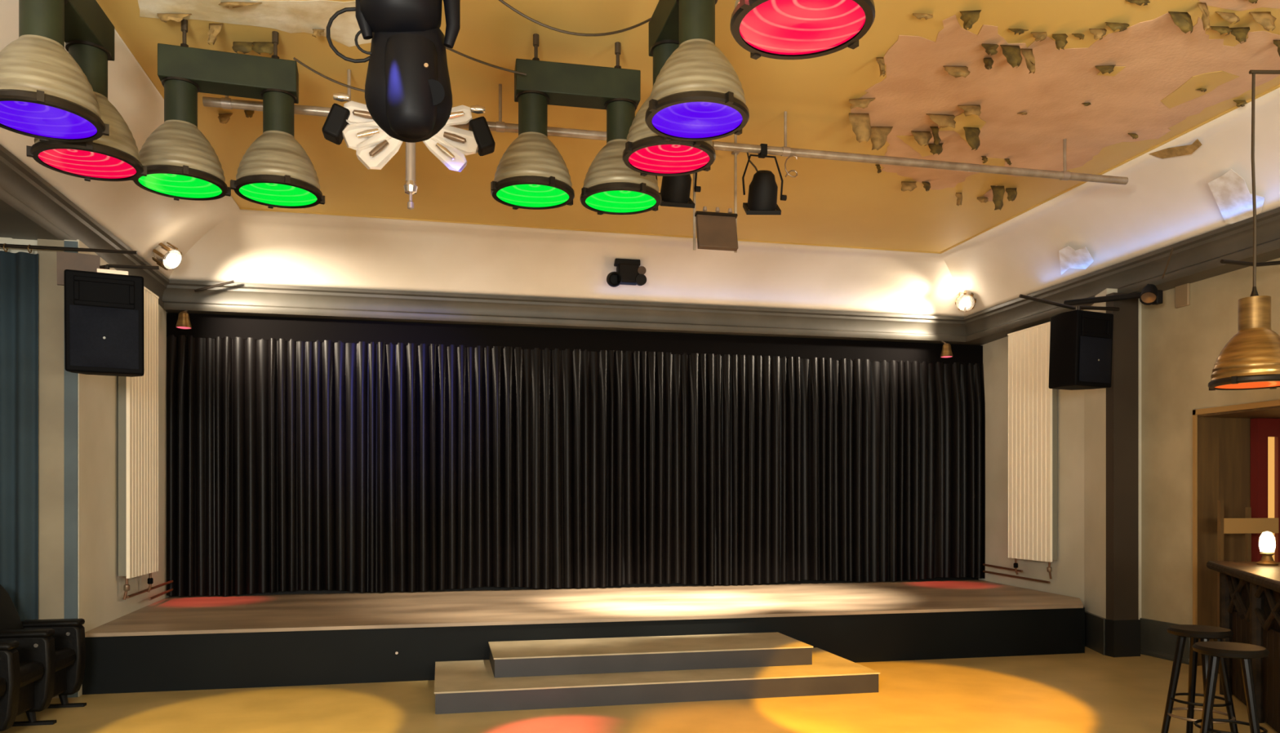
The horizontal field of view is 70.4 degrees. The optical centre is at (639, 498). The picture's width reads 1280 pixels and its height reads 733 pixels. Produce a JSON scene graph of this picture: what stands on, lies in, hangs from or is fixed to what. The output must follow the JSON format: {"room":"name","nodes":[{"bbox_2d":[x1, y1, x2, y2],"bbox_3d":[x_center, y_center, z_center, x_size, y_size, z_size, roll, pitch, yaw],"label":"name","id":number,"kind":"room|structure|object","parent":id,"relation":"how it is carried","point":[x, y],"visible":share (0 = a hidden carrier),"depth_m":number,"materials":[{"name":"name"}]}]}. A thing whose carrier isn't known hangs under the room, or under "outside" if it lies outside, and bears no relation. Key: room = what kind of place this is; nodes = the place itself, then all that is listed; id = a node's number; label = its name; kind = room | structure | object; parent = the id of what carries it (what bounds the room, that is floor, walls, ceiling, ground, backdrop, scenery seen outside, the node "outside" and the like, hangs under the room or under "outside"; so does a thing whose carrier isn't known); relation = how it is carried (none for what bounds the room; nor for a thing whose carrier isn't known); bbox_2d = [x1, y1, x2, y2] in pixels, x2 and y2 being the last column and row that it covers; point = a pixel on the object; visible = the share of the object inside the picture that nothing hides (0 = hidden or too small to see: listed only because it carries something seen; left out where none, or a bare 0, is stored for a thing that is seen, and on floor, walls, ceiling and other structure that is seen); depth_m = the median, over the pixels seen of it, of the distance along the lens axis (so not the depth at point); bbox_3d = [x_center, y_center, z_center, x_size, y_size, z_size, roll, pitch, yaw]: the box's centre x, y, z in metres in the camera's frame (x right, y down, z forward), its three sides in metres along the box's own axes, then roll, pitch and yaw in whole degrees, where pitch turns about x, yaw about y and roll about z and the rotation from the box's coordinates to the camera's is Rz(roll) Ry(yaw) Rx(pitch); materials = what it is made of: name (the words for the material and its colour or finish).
{"room":"small theater hall","nodes":[
{"label":"small theater hall","id":0,"kind":"room"},
{"bbox_2d":[37,239,64,697],"bbox_3d":[-4.724,-0.237,7.291,0.194,3.675,0.039,0,0,-12],"label":"wall","id":1,"kind":"structure","parent":0,"point":[51,295],"depth_m":7.27,"materials":[{"name":"beige paint"}]},
{"bbox_2d":[64,240,78,697],"bbox_3d":[-4.582,-0.235,7.319,0.096,3.670,0.044,0,0,-12],"label":"trim","id":2,"kind":"structure","parent":1,"relation":"attached to","point":[71,380],"depth_m":7.30,"materials":[{"name":"paint"}]},
{"bbox_2d":[56,251,159,377],"bbox_3d":[-4.205,-1.362,6.840,1.154,0.898,0.584,0,0,28],"label":"loudspeaker","id":3,"kind":"object","parent":1,"relation":"attached to","point":[104,306],"visible":1,"depth_m":6.57,"materials":[{"name":"black plastic"}]},
{"bbox_2d":[69,304,138,368],"bbox_3d":[-3.867,-1.165,6.555,0.430,0.430,0.035,0,4,-26],"label":"grille","id":4,"kind":"object","parent":3,"relation":"attached to","point":[102,336],"depth_m":6.55,"materials":[{"name":"black fabric"}]},
{"bbox_2d":[0,237,168,697],"bbox_3d":[-5.400,-0.245,8.659,1.135,3.690,2.980,0,0,-12],"label":"wall","id":5,"kind":"structure","parent":0,"point":[101,592],"depth_m":7.93,"materials":[{"name":"paint"}]},
{"bbox_2d":[118,286,159,599],"bbox_3d":[-4.803,-0.548,8.702,0.110,2.964,0.858,0,0,-12],"label":"radiator","id":6,"kind":"object","parent":5,"relation":"attached to","point":[138,396],"visible":0.93,"depth_m":8.63,"materials":[{"name":"beige metal"}]},
{"bbox_2d":[126,580,173,598],"bbox_3d":[-4.938,0.910,9.179,0.026,0.025,1.641,0,0,-14],"label":"pipe","id":7,"kind":"object","parent":6,"relation":"attached to","point":[170,581],"visible":0.91,"depth_m":9.00,"materials":[{"name":"orange metal"}]},
{"bbox_2d":[143,286,159,298],"bbox_3d":[-4.803,-2.020,8.702,0.110,0.020,0.858,0,0,-12],"label":"grille","id":8,"kind":"object","parent":6,"relation":"attached to","point":[146,291],"depth_m":8.88,"materials":[{"name":"beige"}]},
{"bbox_2d":[148,588,173,600],"bbox_3d":[-5.007,1.000,9.497,0.026,0.025,0.992,0,0,-16],"label":"pipe","id":9,"kind":"object","parent":5,"relation":"attached to","point":[171,589],"visible":1,"depth_m":9.41,"materials":[{"name":"orange metal"}]},
{"bbox_2d":[175,309,191,328],"bbox_3d":[-4.964,-1.970,9.902,0.156,0.229,0.184,0,0,22],"label":"pendant lamp","id":10,"kind":"object","parent":5,"relation":"attached to","point":[184,321],"visible":1,"depth_m":9.84,"materials":[{"name":"gold metal"}]},
{"bbox_2d":[168,577,978,596],"bbox_3d":[-0.282,-0.500,11.391,12.900,4.200,0.180,0,0,-12],"label":"wall","id":11,"kind":"structure","parent":0,"point":[641,584],"depth_m":11.20,"materials":[{"name":"black"}]},
{"bbox_2d":[166,313,985,596],"bbox_3d":[-0.311,-0.483,11.126,10.110,3.155,0.106,0,0,-12],"label":"stage curtain","id":12,"kind":"object","parent":11,"relation":"hanging from","point":[302,454],"visible":1,"depth_m":10.98,"materials":[{"name":"black fabric"}]},
{"bbox_2d":[0,646,1277,732],"bbox_3d":[1.272,1.650,4.259,12.900,0.100,14.780,0,0,-12],"label":"floor","id":13,"kind":"structure","parent":0,"point":[1090,691],"depth_m":6.80,"materials":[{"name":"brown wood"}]},
{"bbox_2d":[0,584,86,731],"bbox_3d":[-4.401,1.095,6.111,0.618,1.010,1.835,0,0,-12],"label":"theater seats","id":14,"kind":"object","parent":13,"relation":"on","point":[41,660],"visible":1,"depth_m":6.39,"materials":[{"name":"leather"}]},
{"bbox_2d":[0,676,5,697],"bbox_3d":[-4.235,1.200,5.576,0.460,0.140,0.440,0,0,-12],"label":"seat cushion","id":15,"kind":"object","parent":14,"relation":"on","point":[2,679],"depth_m":5.77,"materials":[{"name":"leather"}]},
{"bbox_2d":[19,660,43,688],"bbox_3d":[-4.354,1.200,6.123,0.460,0.140,0.440,0,0,-12],"label":"seat cushion","id":16,"kind":"object","parent":14,"relation":"on","point":[31,672],"depth_m":6.20,"materials":[{"name":"leather"}]},
{"bbox_2d":[54,648,75,671],"bbox_3d":[-4.473,1.200,6.670,0.460,0.140,0.440,0,0,-12],"label":"seat cushion","id":17,"kind":"object","parent":14,"relation":"on","point":[64,658],"depth_m":6.75,"materials":[{"name":"leather"}]},
{"bbox_2d":[82,579,1084,694],"bbox_3d":[-0.048,1.350,9.846,10.140,0.500,2.940,0,0,-12],"label":"stage","id":18,"kind":"object","parent":13,"relation":"on","point":[184,642],"visible":0.92,"depth_m":8.63,"materials":[{"name":"brown wood"}]},
{"bbox_2d":[434,647,879,714],"bbox_3d":[0.090,1.518,7.733,3.586,0.165,1.288,0,0,-12],"label":"wooden step","id":19,"kind":"structure","parent":13,"relation":"on","point":[464,686],"depth_m":7.20,"materials":[{"name":"paint"}]},
{"bbox_2d":[488,632,813,677],"bbox_3d":[0.073,1.355,7.954,2.726,0.159,0.848,0,0,-12],"label":"wooden step","id":20,"kind":"structure","parent":19,"relation":"on","point":[509,659],"depth_m":7.66,"materials":[{"name":"paint"}]},
{"bbox_2d":[1105,618,1140,657],"bbox_3d":[4.911,1.415,9.235,0.310,0.370,0.125,0,0,-12],"label":"pillar base","id":21,"kind":"object","parent":13,"relation":"on","point":[1122,637],"depth_m":9.18,"materials":[{"name":"black"}]},
{"bbox_2d":[1160,624,1238,732],"bbox_3d":[3.618,1.219,5.867,0.388,0.768,0.388,0,0,-29],"label":"bar stool","id":22,"kind":"object","parent":13,"relation":"on","point":[1205,633],"visible":0.88,"depth_m":5.88,"materials":[{"name":"black wood"}]},
{"bbox_2d":[1191,641,1269,732],"bbox_3d":[3.354,1.219,5.160,0.388,0.768,0.388,0,0,32],"label":"bar stool","id":23,"kind":"object","parent":13,"relation":"on","point":[1245,652],"visible":1,"depth_m":5.10,"materials":[{"name":"black wood"}]},
{"bbox_2d":[1206,560,1279,732],"bbox_3d":[4.679,1.058,6.381,0.815,1.085,2.150,0,0,22],"label":"bar counter","id":24,"kind":"object","parent":13,"relation":"on","point":[1250,592],"depth_m":6.48,"materials":[{"name":"brown wood"}]},
{"bbox_2d":[1208,560,1279,582],"bbox_3d":[4.686,0.542,6.379,0.800,0.055,2.150,0,0,22],"label":"countertop","id":25,"kind":"structure","parent":24,"relation":"on","point":[1272,573],"depth_m":6.68,"materials":[{"name":"brown wood"}]},
{"bbox_2d":[1255,531,1279,565],"bbox_3d":[4.872,0.384,7.050,0.150,0.260,0.150,0,0,-12],"label":"candle lamp","id":26,"kind":"object","parent":24,"relation":"on","point":[1267,544],"visible":1,"depth_m":7.01,"materials":[{"name":"white glass"}]},
{"bbox_2d":[1217,500,1278,673],"bbox_3d":[5.600,0.810,8.363,0.635,1.580,0.050,0,0,-12],"label":"wooden rack","id":27,"kind":"object","parent":13,"relation":"on","point":[1246,526],"visible":0.62,"depth_m":8.32,"materials":[{"name":"brown wood"}]},
{"bbox_2d":[0,0,1279,317],"bbox_3d":[1.075,-2.698,3.967,9.712,0.673,14.294,0,0,-12],"label":"cove","id":28,"kind":"object","parent":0,"point":[1198,182],"visible":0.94,"depth_m":9.96,"materials":[{"name":"paint"}]},
{"bbox_2d":[151,241,182,270],"bbox_3d":[-4.772,-2.445,9.154,0.251,0.277,0.248,0,0,16],"label":"spotlight","id":29,"kind":"object","parent":28,"relation":"attached to","point":[168,257],"visible":1,"depth_m":9.12,"materials":[{"name":"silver metal"}]},
{"bbox_2d":[606,258,646,287],"bbox_3d":[-0.164,-2.734,10.623,0.471,0.547,0.231,0,0,-12],"label":"projector","id":30,"kind":"object","parent":28,"relation":"attached to","point":[628,272],"visible":0.95,"depth_m":10.59,"materials":[{"name":"black"}]},
{"bbox_2d":[955,289,976,311],"bbox_3d":[4.155,-2.521,11.568,0.248,0.277,0.251,0,0,27],"label":"spotlight","id":31,"kind":"object","parent":28,"relation":"attached to","point":[963,304],"visible":1,"depth_m":11.53,"materials":[{"name":"silver metal"}]},
{"bbox_2d":[96,0,1279,252],"bbox_3d":[1.078,-2.933,3.612,8.335,0.353,13.600,0,0,-12],"label":"ceiling","id":32,"kind":"structure","parent":0,"point":[992,82],"depth_m":6.72,"materials":[{"name":"paint"}]},
{"bbox_2d":[0,0,146,181],"bbox_3d":[-2.962,-2.416,4.689,0.543,1.186,1.125,0,0,-12],"label":"lamp","id":33,"kind":"object","parent":32,"relation":"hanging from","point":[52,95],"visible":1,"depth_m":4.48,"materials":[{"name":"beige metal"}]},
{"bbox_2d":[131,18,324,208],"bbox_3d":[-2.609,-2.481,5.783,1.121,1.056,0.592,0,0,-12],"label":"lamp","id":34,"kind":"object","parent":32,"relation":"hanging from","point":[275,171],"visible":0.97,"depth_m":5.68,"materials":[{"name":"beige metal"}]},
{"bbox_2d":[293,57,364,92],"bbox_3d":[-1.885,-2.589,5.550,0.444,0.171,0.014,0,0,-13],"label":"cable","id":35,"kind":"object","parent":34,"relation":"attached to","point":[294,58],"visible":0.91,"depth_m":5.54,"materials":[{"name":"black rubber"}]},
{"bbox_2d":[326,0,460,142],"bbox_3d":[-1.038,-2.271,3.834,0.556,1.476,0.450,0,0,-12],"label":"light","id":36,"kind":"object","parent":32,"relation":"hanging from","point":[408,95],"visible":1,"depth_m":3.77,"materials":[{"name":"black metal"}]},
{"bbox_2d":[202,69,606,140],"bbox_3d":[-1.505,-2.837,6.488,2.991,0.345,0.072,0,0,-12],"label":"bar","id":37,"kind":"object","parent":32,"relation":"hanging from","point":[227,103],"visible":0.57,"depth_m":6.37,"materials":[{"name":"metal"}]},
{"bbox_2d":[322,92,495,209],"bbox_3d":[-1.605,-2.511,6.354,1.159,0.993,0.260,0,0,-12],"label":"light","id":38,"kind":"object","parent":32,"relation":"hanging from","point":[353,122],"visible":0.77,"depth_m":6.30,"materials":[{"name":"silver metal"}]},
{"bbox_2d":[490,33,661,214],"bbox_3d":[-0.411,-2.481,5.945,1.134,1.056,0.564,0,0,-12],"label":"lamp","id":39,"kind":"object","parent":32,"relation":"hanging from","point":[531,173],"visible":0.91,"depth_m":5.83,"materials":[{"name":"beige metal"}]},
{"bbox_2d":[445,46,526,75],"bbox_3d":[-0.967,-2.730,5.650,0.521,0.144,0.014,0,0,-11],"label":"cable","id":40,"kind":"object","parent":39,"relation":"attached to","point":[447,48],"visible":0.93,"depth_m":5.65,"materials":[{"name":"black rubber"}]},
{"bbox_2d":[622,0,749,176],"bbox_3d":[0.232,-2.481,4.983,0.572,1.056,1.117,0,0,-12],"label":"lamp","id":41,"kind":"object","parent":32,"relation":"hanging from","point":[696,98],"visible":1,"depth_m":4.69,"materials":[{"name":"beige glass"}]},
{"bbox_2d":[498,0,651,36],"bbox_3d":[-0.348,-2.724,5.100,1.054,0.248,0.014,0,0,-22],"label":"cable","id":42,"kind":"object","parent":41,"relation":"attached to","point":[504,2],"visible":0.91,"depth_m":5.08,"materials":[{"name":"brown metal"}]},
{"bbox_2d":[239,84,1279,253],"bbox_3d":[1.218,-3.004,3.638,8.030,0.012,13.590,0,0,-12],"label":"ceiling trim","id":43,"kind":"structure","parent":32,"relation":"attached to","point":[1278,86],"depth_m":9.75,"materials":[{"name":"paint"}]},
{"bbox_2d":[729,0,875,59],"bbox_3d":[0.701,-2.396,3.149,0.600,1.226,1.150,0,0,-12],"label":"lamp","id":44,"kind":"object","parent":32,"relation":"hanging from","point":[779,29],"visible":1,"depth_m":3.45,"materials":[{"name":"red glass"}]},
{"bbox_2d":[712,111,1128,184],"bbox_3d":[2.343,-2.837,7.327,3.658,0.345,0.072,0,0,-12],"label":"bar","id":45,"kind":"object","parent":32,"relation":"hanging from","point":[784,151],"visible":0.96,"depth_m":7.28,"materials":[{"name":"metal"}]},
{"bbox_2d":[655,172,701,208],"bbox_3d":[0.281,-2.463,6.893,0.357,0.539,0.323,0,0,-12],"label":"stage light","id":46,"kind":"object","parent":45,"relation":"hanging from","point":[675,191],"visible":0.47,"depth_m":6.81,"materials":[{"name":"black metal"}]},
{"bbox_2d":[693,133,739,253],"bbox_3d":[0.586,-2.364,6.950,0.380,0.932,0.124,0,0,-12],"label":"board","id":47,"kind":"object","parent":45,"relation":"hanging from","point":[717,230],"visible":0.91,"depth_m":6.93,"materials":[{"name":"black metal"}]},
{"bbox_2d":[742,143,786,214],"bbox_3d":[0.955,-2.456,7.053,0.357,0.554,0.339,0,0,-12],"label":"stage light","id":48,"kind":"object","parent":45,"relation":"hanging from","point":[763,188],"visible":1,"depth_m":6.96,"materials":[{"name":"black metal"}]},
{"bbox_2d":[784,155,797,177],"bbox_3d":[1.174,-2.582,7.052,0.109,0.177,0.012,0,0,-12],"label":"coiled cable","id":49,"kind":"object","parent":45,"relation":"hanging from","point":[794,156],"visible":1,"depth_m":7.04,"materials":[{"name":"brown metal"}]},
{"bbox_2d":[1248,70,1279,74],"bbox_3d":[4.229,-2.817,5.666,0.928,0.387,0.058,0,0,-5],"label":"rail","id":50,"kind":"object","parent":32,"relation":"hanging from","point":[1251,72],"visible":1,"depth_m":5.61,"materials":[{"name":"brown metal"}]},
{"bbox_2d":[1208,73,1279,391],"bbox_3d":[3.791,-1.656,5.600,0.495,1.928,0.495,0,0,-12],"label":"pendant lamp","id":51,"kind":"object","parent":50,"relation":"hanging from","point":[1250,359],"visible":1,"depth_m":5.52,"materials":[{"name":"gold metal"}]},
{"bbox_2d":[978,288,1141,619],"bbox_3d":[4.771,-0.275,10.840,0.660,3.750,3.050,0,0,-12],"label":"wall","id":52,"kind":"structure","parent":0,"point":[1078,571],"depth_m":10.29,"materials":[{"name":"paint"}]},
{"bbox_2d":[940,340,952,357],"bbox_3d":[4.006,-1.965,11.857,0.156,0.240,0.185,0,0,22],"label":"spotlight","id":53,"kind":"object","parent":52,"relation":"attached to","point":[946,352],"visible":1,"depth_m":11.80,"materials":[{"name":"gold metal"}]},
{"bbox_2d":[982,570,1050,583],"bbox_3d":[4.656,0.970,11.296,0.026,0.025,1.601,0,0,-5],"label":"pipe","id":54,"kind":"object","parent":52,"relation":"attached to","point":[985,571],"visible":1,"depth_m":11.18,"materials":[{"name":"orange metal"}]},
{"bbox_2d":[1007,321,1057,578],"bbox_3d":[4.673,-0.548,10.818,0.110,2.964,0.798,0,0,-12],"label":"radiator","id":55,"kind":"object","parent":52,"relation":"attached to","point":[1032,405],"visible":0.98,"depth_m":10.74,"materials":[{"name":"beige metal"}]},
{"bbox_2d":[982,564,1022,572],"bbox_3d":[4.603,0.880,11.540,0.026,0.025,1.106,0,0,-2],"label":"pipe","id":56,"kind":"object","parent":55,"relation":"attached to","point":[987,565],"visible":1,"depth_m":11.52,"materials":[{"name":"orange metal"}]},
{"bbox_2d":[1007,321,1050,335],"bbox_3d":[4.673,-2.020,10.818,0.110,0.020,0.798,0,0,-12],"label":"grille","id":57,"kind":"object","parent":55,"relation":"attached to","point":[1046,325],"depth_m":10.75,"materials":[{"name":"beige"}]},
{"bbox_2d":[1084,610,1105,655],"bbox_3d":[4.808,1.415,9.622,0.035,0.370,0.704,0,0,9],"label":"baseboard","id":58,"kind":"structure","parent":52,"relation":"attached to","point":[1095,625],"depth_m":9.52,"materials":[{"name":"paint"}]},
{"bbox_2d":[1063,284,1163,305],"bbox_3d":[4.667,-1.977,9.025,0.218,0.218,0.920,0,0,-44],"label":"wall spotlight","id":59,"kind":"object","parent":52,"relation":"attached to","point":[1149,295],"visible":0.98,"depth_m":8.87,"materials":[{"name":"black metal"}]},
{"bbox_2d":[1106,292,1138,620],"bbox_3d":[4.909,-0.425,9.242,0.290,3.310,0.110,0,0,-12],"label":"wall pillar","id":60,"kind":"structure","parent":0,"point":[1122,396],"depth_m":9.19,"materials":[{"name":"paint"}]},
{"bbox_2d":[1018,293,1119,390],"bbox_3d":[4.275,-1.540,8.915,1.104,0.909,0.455,0,0,-24],"label":"loudspeaker","id":61,"kind":"object","parent":60,"relation":"attached to","point":[1081,341],"visible":1,"depth_m":8.78,"materials":[{"name":"black plastic"}]},
{"bbox_2d":[1079,335,1111,383],"bbox_3d":[4.406,-1.339,8.748,0.430,0.430,0.035,0,2,-24],"label":"grille","id":62,"kind":"object","parent":61,"relation":"attached to","point":[1095,351],"depth_m":8.73,"materials":[{"name":"black fabric"}]},
{"bbox_2d":[1141,257,1279,666],"bbox_3d":[7.161,-0.400,3.889,1.550,4.000,11.550,0,0,-12],"label":"wall","id":63,"kind":"structure","parent":0,"point":[1181,347],"depth_m":8.81,"materials":[{"name":"beige paint"}]},
{"bbox_2d":[0,144,1279,345],"bbox_3d":[1.033,-2.248,4.160,10.490,0.345,14.690,0,0,-12],"label":"crown molding","id":64,"kind":"structure","parent":63,"relation":"attached to","point":[31,208],"depth_m":10.33,"materials":[{"name":"paint"}]},
{"bbox_2d":[194,280,234,292],"bbox_3d":[-4.628,-2.310,9.871,0.419,0.135,0.028,0,0,-4],"label":"rod","id":65,"kind":"object","parent":64,"relation":"attached to","point":[230,282],"visible":1,"depth_m":9.86,"materials":[{"name":"black metal"}]},
{"bbox_2d":[1220,259,1279,266],"bbox_3d":[4.942,-1.891,7.266,0.669,0.052,0.097,0,0,-6],"label":"rod","id":66,"kind":"object","parent":64,"relation":"attached to","point":[1223,261],"visible":0.91,"depth_m":7.26,"materials":[{"name":"black metal"}]},
{"bbox_2d":[1139,617,1190,664],"bbox_3d":[5.225,1.415,9.040,0.037,0.370,0.640,0,0,-12],"label":"baseboard","id":67,"kind":"structure","parent":63,"relation":"attached to","point":[1155,640],"depth_m":9.09,"materials":[{"name":"paint"}]},
{"bbox_2d":[1161,247,1173,278],"bbox_3d":[4.560,-2.038,7.849,0.023,0.224,0.213,0,0,7],"label":"cable","id":68,"kind":"object","parent":63,"relation":"hanging from","point":[1172,248],"visible":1,"depth_m":7.83,"materials":[{"name":"brown metal"}]},
{"bbox_2d":[1175,283,1190,308],"bbox_3d":[5.276,-1.975,8.827,0.030,0.220,0.160,0,0,-12],"label":"junction box","id":69,"kind":"object","parent":63,"relation":"attached to","point":[1182,291],"visible":1,"depth_m":8.81,"materials":[{"name":"brown"}]},
{"bbox_2d":[1192,400,1279,666],"bbox_3d":[5.753,0.375,6.665,0.020,2.450,4.175,0,0,-12],"label":"trim","id":70,"kind":"structure","parent":63,"relation":"attached to","point":[1275,402],"depth_m":8.67,"materials":[{"name":"brown wood"}]},
{"bbox_2d":[1250,417,1279,562],"bbox_3d":[6.321,0.412,8.870,0.770,2.375,0.080,0,0,-12],"label":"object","id":71,"kind":"structure","parent":63,"relation":"in","point":[1264,433],"depth_m":8.79,"materials":[{"name":"red wood"}]},
{"bbox_3d":[-4.501,-0.400,1.399,0.200,4.000,11.650,0,0,-12],"label":"wall","id":72,"kind":"structure","parent":0,"visible":0},
{"bbox_2d":[0,231,9,237],"bbox_3d":[-4.109,-2.100,1.479,1.000,0.040,11.640,0,0,-12],"label":"trim","id":73,"kind":"structure","parent":72,"relation":"attached to","point":[2,234],"depth_m":7.17,"materials":[{"name":"paint"}]},
{"bbox_2d":[0,243,137,254],"bbox_3d":[-4.830,-2.002,7.135,1.600,0.145,0.070,0,0,-12],"label":"rail","id":74,"kind":"object","parent":72,"relation":"hanging from","point":[5,245],"visible":1,"depth_m":7.18,"materials":[{"name":"black metal"}]},
{"bbox_2d":[0,250,38,621],"bbox_3d":[-5.211,-0.190,7.132,0.865,3.520,0.118,0,0,-12],"label":"drape","id":75,"kind":"object","parent":74,"relation":"hanging from","point":[19,271],"visible":0.76,"depth_m":7.19,"materials":[{"name":"fabric"}]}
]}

